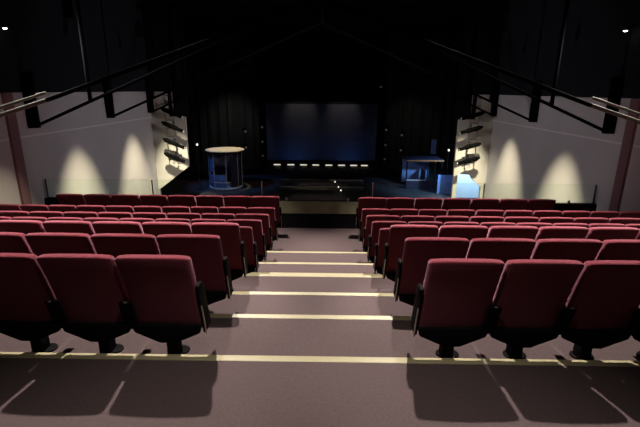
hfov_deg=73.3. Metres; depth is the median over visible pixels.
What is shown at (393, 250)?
seat
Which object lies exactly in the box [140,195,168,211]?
seat
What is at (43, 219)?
seat
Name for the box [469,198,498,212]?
seat
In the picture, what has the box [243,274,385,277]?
trim
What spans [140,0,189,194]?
wall
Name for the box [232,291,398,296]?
trim
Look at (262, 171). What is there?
boom
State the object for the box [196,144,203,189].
stand
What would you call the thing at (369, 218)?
seat
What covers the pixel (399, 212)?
seat
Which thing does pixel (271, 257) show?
floor
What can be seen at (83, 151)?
wall
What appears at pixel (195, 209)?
seat
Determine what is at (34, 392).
floor
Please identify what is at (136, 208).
seat
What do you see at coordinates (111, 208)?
seat
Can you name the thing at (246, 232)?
seat
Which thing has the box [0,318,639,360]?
floor
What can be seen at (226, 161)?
kiosk
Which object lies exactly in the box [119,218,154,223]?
seat
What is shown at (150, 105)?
roof truss
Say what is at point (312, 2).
roof truss
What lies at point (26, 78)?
roof truss
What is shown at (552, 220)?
seat
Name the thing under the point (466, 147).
lantern
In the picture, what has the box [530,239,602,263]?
seat
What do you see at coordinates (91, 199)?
seat
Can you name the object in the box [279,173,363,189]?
rostrum
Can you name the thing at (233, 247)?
seat
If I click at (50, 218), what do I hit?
seat
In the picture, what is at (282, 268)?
floor
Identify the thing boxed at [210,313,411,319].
trim
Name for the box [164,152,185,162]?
lantern
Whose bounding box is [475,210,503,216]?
seat
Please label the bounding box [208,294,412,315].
floor
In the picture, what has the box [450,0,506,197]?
wall
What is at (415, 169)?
cabin
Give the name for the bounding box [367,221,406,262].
seat
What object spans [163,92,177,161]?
ladder
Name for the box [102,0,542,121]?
roof truss
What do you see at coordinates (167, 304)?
seat
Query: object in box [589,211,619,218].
seat
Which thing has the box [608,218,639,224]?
seat
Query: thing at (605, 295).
seat
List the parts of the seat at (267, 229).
panel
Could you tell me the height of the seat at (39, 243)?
0.962 m
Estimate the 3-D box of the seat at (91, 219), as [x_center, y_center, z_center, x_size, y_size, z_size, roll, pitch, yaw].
[-3.403,0.473,6.939,0.589,0.971,0.522,1,16,0]
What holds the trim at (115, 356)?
attached to the floor at (34, 392)
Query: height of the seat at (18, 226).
0.963 m
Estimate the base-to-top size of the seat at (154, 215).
0.962 m
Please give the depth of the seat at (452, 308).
3.22 m
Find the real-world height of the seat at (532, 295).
0.952 m
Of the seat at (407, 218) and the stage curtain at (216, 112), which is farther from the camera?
the stage curtain at (216, 112)
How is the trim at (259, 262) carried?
attached to the floor at (282, 268)
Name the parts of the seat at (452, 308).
panel, armrest, foot plate, backrest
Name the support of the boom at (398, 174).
on the floor at (186, 182)
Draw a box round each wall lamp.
[0,21,7,28]
[623,24,636,31]
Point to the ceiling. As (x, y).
(193, 20)
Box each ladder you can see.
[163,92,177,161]
[465,95,481,164]
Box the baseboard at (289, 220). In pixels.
[278,213,358,228]
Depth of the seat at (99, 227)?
4.79 m
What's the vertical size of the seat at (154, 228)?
0.963 m
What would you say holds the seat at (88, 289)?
on the floor at (224, 336)
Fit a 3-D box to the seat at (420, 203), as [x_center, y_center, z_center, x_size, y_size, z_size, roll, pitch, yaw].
[2.338,0.087,9.467,0.636,0.992,0.522,1,16,0]
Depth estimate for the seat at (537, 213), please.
8.28 m
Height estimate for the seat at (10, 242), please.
0.962 m
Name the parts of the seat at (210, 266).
backrest, armrest, panel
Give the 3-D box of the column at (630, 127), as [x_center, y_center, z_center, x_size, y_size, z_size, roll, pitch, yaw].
[6.453,-0.864,9.204,0.060,3.080,0.260,1,16,0]
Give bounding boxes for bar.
[220,20,424,78]
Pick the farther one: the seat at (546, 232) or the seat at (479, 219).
the seat at (479, 219)
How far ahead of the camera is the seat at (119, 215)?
7.46 m
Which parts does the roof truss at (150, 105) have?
post, king post, post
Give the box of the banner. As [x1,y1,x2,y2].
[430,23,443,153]
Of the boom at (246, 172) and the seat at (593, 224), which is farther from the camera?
the boom at (246, 172)
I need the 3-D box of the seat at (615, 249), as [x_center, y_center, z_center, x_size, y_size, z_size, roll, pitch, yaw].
[2.894,0.644,4.222,0.636,0.962,0.522,1,16,0]
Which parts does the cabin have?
post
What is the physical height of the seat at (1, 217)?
0.971 m
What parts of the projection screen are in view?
rail, rail, rail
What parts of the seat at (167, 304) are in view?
backrest, foot plate, armrest, panel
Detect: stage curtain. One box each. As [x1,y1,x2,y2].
[183,31,260,165]
[383,33,461,167]
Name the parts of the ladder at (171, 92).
rail, rail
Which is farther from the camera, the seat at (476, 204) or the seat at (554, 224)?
the seat at (476, 204)
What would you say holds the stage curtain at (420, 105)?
on the floor at (186, 182)
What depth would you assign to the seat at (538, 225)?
6.52 m
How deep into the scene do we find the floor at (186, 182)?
20.66 m
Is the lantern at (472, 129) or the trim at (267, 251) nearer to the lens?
the trim at (267, 251)
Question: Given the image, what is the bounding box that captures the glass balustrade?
[44,179,596,203]
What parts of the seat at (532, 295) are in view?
foot plate, backrest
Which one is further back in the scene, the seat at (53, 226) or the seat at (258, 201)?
the seat at (258, 201)
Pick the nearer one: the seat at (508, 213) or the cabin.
the seat at (508, 213)
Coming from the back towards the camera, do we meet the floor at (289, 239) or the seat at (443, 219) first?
the floor at (289, 239)
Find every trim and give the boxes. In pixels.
[0,93,31,204]
[0,352,639,366]
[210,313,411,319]
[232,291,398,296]
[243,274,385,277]
[248,272,381,274]
[259,262,373,264]
[267,251,366,253]
[279,201,357,213]
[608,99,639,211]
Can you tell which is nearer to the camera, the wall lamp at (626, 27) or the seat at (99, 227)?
the seat at (99, 227)
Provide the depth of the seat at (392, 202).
9.16 m
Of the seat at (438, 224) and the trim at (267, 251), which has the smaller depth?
the seat at (438, 224)
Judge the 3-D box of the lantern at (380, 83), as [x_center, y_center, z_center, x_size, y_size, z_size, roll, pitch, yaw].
[2.967,-6.372,21.040,0.228,0.446,0.450,1,16,0]
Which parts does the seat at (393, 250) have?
panel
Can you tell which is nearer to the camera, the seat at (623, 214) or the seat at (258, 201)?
the seat at (623, 214)
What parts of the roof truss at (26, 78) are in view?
post, post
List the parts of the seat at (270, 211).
backrest, panel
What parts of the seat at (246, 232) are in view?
panel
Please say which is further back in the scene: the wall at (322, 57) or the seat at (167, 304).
the wall at (322, 57)
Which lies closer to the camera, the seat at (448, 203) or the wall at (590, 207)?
the seat at (448, 203)
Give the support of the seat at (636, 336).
on the floor at (224, 336)
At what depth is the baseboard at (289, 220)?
10.22 m
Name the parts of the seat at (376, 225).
panel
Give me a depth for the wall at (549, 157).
11.40 m
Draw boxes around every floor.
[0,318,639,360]
[0,358,639,426]
[161,161,473,200]
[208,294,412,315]
[232,276,394,292]
[255,264,378,273]
[259,252,372,262]
[268,228,366,251]
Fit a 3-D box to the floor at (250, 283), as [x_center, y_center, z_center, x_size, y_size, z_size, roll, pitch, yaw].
[-0.071,1.511,5.537,13.000,1.177,0.840,1,16,0]
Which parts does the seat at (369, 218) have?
panel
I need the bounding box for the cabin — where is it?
[401,156,443,188]
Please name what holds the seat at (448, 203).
on the floor at (289, 239)
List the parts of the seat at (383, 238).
panel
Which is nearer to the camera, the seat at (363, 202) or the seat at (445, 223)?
the seat at (445, 223)
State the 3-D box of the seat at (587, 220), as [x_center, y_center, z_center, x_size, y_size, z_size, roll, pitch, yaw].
[4.722,0.475,7.754,0.636,0.962,0.522,1,16,0]
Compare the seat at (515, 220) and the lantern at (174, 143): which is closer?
the seat at (515, 220)
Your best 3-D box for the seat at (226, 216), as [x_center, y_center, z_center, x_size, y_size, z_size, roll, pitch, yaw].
[-1.808,0.400,7.801,0.636,0.962,0.522,1,16,0]
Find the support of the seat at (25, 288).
on the floor at (224, 336)
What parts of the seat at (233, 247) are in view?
backrest, panel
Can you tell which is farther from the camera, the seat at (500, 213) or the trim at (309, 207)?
the trim at (309, 207)
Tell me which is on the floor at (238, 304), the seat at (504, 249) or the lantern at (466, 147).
the seat at (504, 249)
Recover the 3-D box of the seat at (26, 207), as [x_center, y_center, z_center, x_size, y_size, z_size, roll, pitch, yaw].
[-5.600,0.240,8.695,0.589,0.981,0.522,1,16,0]
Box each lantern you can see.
[160,107,182,118]
[161,121,183,132]
[162,138,184,148]
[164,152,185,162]
[378,79,382,87]
[456,155,479,164]
[458,141,480,150]
[459,124,482,134]
[461,110,484,119]
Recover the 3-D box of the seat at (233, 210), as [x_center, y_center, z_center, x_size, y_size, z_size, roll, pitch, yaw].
[-1.729,0.284,8.667,0.589,0.981,0.522,1,16,0]
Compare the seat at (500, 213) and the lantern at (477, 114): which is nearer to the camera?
the seat at (500, 213)
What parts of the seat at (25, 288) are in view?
backrest, foot plate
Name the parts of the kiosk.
panel, panel, panel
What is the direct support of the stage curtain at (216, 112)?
on the floor at (186, 182)
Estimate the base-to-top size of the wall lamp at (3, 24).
0.155 m
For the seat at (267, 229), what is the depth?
7.52 m
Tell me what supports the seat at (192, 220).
on the floor at (282, 268)
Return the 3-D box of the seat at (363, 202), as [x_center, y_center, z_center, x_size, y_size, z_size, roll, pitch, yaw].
[1.123,0.073,9.476,0.668,0.992,0.522,1,16,0]
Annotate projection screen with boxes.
[264,102,378,164]
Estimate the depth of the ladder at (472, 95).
16.16 m
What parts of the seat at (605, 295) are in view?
foot plate, backrest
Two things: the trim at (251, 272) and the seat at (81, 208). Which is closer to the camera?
the trim at (251, 272)
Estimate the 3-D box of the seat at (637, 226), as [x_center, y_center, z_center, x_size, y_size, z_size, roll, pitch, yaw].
[4.962,0.570,6.878,0.589,0.971,0.522,1,16,0]
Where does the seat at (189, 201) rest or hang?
on the floor at (289, 239)
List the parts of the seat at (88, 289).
backrest, foot plate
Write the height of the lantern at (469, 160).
0.400 m
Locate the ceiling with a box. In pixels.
[181,0,465,34]
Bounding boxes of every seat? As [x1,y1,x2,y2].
[0,204,21,210]
[0,211,30,217]
[0,216,10,219]
[0,220,46,234]
[0,232,32,253]
[0,253,60,352]
[11,217,46,221]
[20,204,49,211]
[25,233,96,255]
[29,211,64,217]
[37,253,130,352]
[42,220,94,235]
[47,217,82,220]
[48,205,77,212]
[55,194,86,205]
[63,211,98,218]
[76,205,105,212]
[83,194,113,205]
[83,217,118,222]
[90,233,159,257]
[92,221,143,233]
[98,212,132,218]
[105,205,134,213]
[112,194,141,206]
[115,254,210,353]
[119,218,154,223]
[132,212,166,219]
[133,206,162,212]
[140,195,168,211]
[141,222,191,254]
[155,218,190,224]
[156,234,232,313]
[162,206,190,215]
[167,213,200,221]
[168,195,196,211]
[190,206,218,218]
[191,219,225,223]
[191,222,247,290]
[196,195,224,210]
[201,213,234,221]
[219,207,246,218]
[224,196,251,212]
[227,219,266,271]
[236,213,272,249]
[239,226,258,273]
[247,207,277,250]
[252,196,281,227]
[356,197,385,227]
[358,208,388,241]
[362,215,399,250]
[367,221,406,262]
[373,228,389,273]
[382,224,437,281]
[386,197,413,214]
[390,209,417,220]
[393,237,469,305]
[400,215,434,223]
[408,221,442,227]
[410,258,504,357]
[413,198,441,212]
[418,209,446,220]
[435,216,468,224]
[438,225,488,257]
[441,198,470,214]
[444,222,479,224]
[446,209,475,219]
[466,238,535,263]
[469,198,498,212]
[469,216,503,223]
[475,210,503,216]
[480,222,515,227]
[486,226,538,239]
[490,259,583,358]
[497,199,527,211]
[503,210,532,218]
[503,217,538,223]
[516,222,552,228]
[525,199,555,211]
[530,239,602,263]
[532,210,561,217]
[535,226,588,240]
[538,217,573,224]
[553,223,588,227]
[560,211,590,217]
[561,260,639,359]
[573,217,608,224]
[585,227,639,241]
[588,223,625,228]
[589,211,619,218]
[595,239,639,260]
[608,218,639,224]
[618,211,639,217]
[626,224,639,228]
[632,305,639,357]
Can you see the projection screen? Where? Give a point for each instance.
(345, 131)
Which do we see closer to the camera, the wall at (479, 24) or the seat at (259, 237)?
the seat at (259, 237)
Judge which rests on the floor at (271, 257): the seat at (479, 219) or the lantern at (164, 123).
the seat at (479, 219)
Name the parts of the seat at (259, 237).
backrest, panel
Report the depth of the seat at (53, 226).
4.80 m
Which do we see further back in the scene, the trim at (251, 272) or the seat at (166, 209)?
the seat at (166, 209)
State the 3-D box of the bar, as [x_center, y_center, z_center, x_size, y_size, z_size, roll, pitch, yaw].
[0.145,-7.836,20.639,10.000,2.575,0.050,1,16,0]
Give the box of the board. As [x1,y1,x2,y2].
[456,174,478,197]
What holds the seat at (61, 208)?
on the floor at (289, 239)
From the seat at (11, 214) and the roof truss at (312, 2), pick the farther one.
the seat at (11, 214)
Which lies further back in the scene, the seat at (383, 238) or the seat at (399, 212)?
the seat at (399, 212)
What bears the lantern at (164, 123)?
attached to the ladder at (171, 92)
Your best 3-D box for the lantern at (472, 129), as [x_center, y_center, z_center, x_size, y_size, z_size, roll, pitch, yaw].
[5.657,-3.144,16.070,0.875,0.400,0.238,1,16,0]
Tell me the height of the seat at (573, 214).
0.981 m
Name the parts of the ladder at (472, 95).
rail, rail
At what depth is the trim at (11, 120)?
9.17 m
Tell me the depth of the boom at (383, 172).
23.16 m
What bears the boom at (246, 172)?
on the floor at (186, 182)
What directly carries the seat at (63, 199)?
on the floor at (289, 239)
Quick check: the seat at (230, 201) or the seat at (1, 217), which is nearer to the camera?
the seat at (1, 217)
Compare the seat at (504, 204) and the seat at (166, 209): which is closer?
the seat at (166, 209)
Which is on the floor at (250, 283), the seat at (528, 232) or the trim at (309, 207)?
the seat at (528, 232)
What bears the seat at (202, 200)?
on the floor at (289, 239)
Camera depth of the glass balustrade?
10.09 m
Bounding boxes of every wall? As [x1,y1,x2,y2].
[0,0,161,204]
[44,197,596,211]
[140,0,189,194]
[257,34,388,162]
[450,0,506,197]
[484,0,639,211]
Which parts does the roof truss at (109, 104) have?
post, king post, post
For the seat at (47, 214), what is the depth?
7.47 m
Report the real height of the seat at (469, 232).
0.963 m
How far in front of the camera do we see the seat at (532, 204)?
9.13 m
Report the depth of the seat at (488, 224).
6.53 m
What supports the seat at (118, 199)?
on the floor at (289, 239)
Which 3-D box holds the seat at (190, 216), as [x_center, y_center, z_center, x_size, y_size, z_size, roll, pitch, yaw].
[-2.407,0.393,7.805,0.636,0.962,0.522,1,16,0]
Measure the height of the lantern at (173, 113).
0.440 m
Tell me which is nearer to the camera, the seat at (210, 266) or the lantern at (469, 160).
the seat at (210, 266)
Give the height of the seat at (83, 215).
0.962 m
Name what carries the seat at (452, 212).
on the floor at (289, 239)
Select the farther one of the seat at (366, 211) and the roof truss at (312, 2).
the seat at (366, 211)
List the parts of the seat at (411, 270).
panel, armrest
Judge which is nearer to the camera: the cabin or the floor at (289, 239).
the floor at (289, 239)
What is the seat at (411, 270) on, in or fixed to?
on the floor at (238, 304)
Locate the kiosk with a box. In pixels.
[205,147,243,189]
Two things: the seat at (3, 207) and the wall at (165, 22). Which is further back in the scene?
the wall at (165, 22)
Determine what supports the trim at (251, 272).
attached to the floor at (250, 283)
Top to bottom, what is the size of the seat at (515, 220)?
0.962 m
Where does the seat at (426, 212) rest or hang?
on the floor at (289, 239)
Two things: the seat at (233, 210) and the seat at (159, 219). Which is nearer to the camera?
the seat at (159, 219)
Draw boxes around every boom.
[243,93,251,174]
[257,93,267,173]
[378,94,388,174]
[393,94,403,175]
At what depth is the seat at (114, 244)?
3.93 m
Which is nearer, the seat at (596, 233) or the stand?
the seat at (596, 233)
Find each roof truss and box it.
[0,0,639,123]
[18,0,624,133]
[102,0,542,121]
[137,4,509,115]
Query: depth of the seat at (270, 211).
8.35 m

